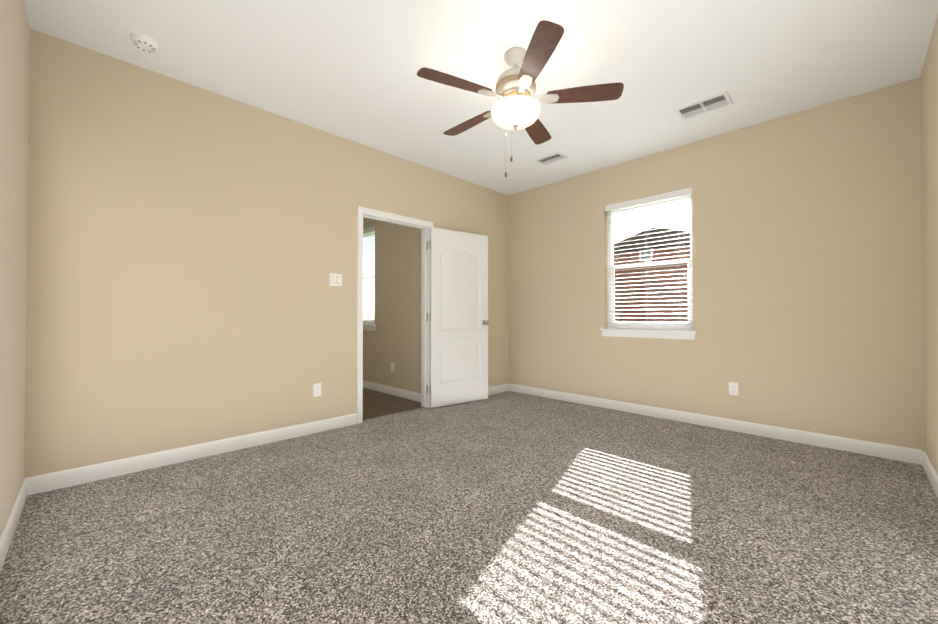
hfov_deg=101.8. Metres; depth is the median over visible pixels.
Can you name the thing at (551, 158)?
ceiling vent
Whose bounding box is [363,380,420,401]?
baseboard
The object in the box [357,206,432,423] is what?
door frame
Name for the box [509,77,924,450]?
wall
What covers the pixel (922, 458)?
baseboard
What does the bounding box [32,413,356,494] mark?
baseboard
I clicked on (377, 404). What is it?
floor
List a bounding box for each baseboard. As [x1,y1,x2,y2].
[0,477,31,571]
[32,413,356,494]
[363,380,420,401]
[488,384,507,394]
[508,383,915,463]
[916,449,937,497]
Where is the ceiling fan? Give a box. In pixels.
[417,20,623,177]
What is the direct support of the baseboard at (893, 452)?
attached to the wall at (807, 271)
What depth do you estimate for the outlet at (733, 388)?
3.47 m
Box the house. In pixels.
[614,227,689,321]
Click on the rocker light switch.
(335, 279)
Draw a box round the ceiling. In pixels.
[24,0,937,195]
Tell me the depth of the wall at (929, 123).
2.40 m
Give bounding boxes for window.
[363,226,375,330]
[600,187,696,339]
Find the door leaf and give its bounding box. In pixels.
[429,227,488,407]
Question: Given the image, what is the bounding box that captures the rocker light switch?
[330,273,341,285]
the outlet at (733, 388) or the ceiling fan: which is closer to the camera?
the ceiling fan
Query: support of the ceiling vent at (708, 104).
in the ceiling
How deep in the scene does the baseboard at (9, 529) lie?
1.83 m
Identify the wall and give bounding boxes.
[0,0,29,535]
[24,29,508,477]
[363,217,421,393]
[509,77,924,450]
[920,15,937,473]
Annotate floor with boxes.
[363,387,422,419]
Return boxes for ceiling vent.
[535,151,567,165]
[674,91,732,119]
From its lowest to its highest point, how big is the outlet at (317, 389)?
0.115 m
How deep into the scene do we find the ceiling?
2.52 m
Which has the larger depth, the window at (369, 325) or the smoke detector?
the window at (369, 325)
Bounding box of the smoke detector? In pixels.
[130,33,157,52]
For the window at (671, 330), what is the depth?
4.04 m
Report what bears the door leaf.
in the wall at (190, 248)
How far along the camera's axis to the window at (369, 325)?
5.58 m
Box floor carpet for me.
[0,391,937,623]
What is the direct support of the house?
on the ground
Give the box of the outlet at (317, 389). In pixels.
[313,383,320,396]
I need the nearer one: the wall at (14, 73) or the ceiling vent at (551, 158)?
the wall at (14, 73)
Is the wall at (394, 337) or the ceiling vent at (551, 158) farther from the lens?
the wall at (394, 337)
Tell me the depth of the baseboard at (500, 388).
5.15 m
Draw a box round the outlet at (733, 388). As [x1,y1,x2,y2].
[729,382,737,395]
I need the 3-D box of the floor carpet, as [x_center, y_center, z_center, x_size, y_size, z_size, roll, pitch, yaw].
[0.283,1.121,2.467,4.429,0.100,3.816,1,-1,-45]

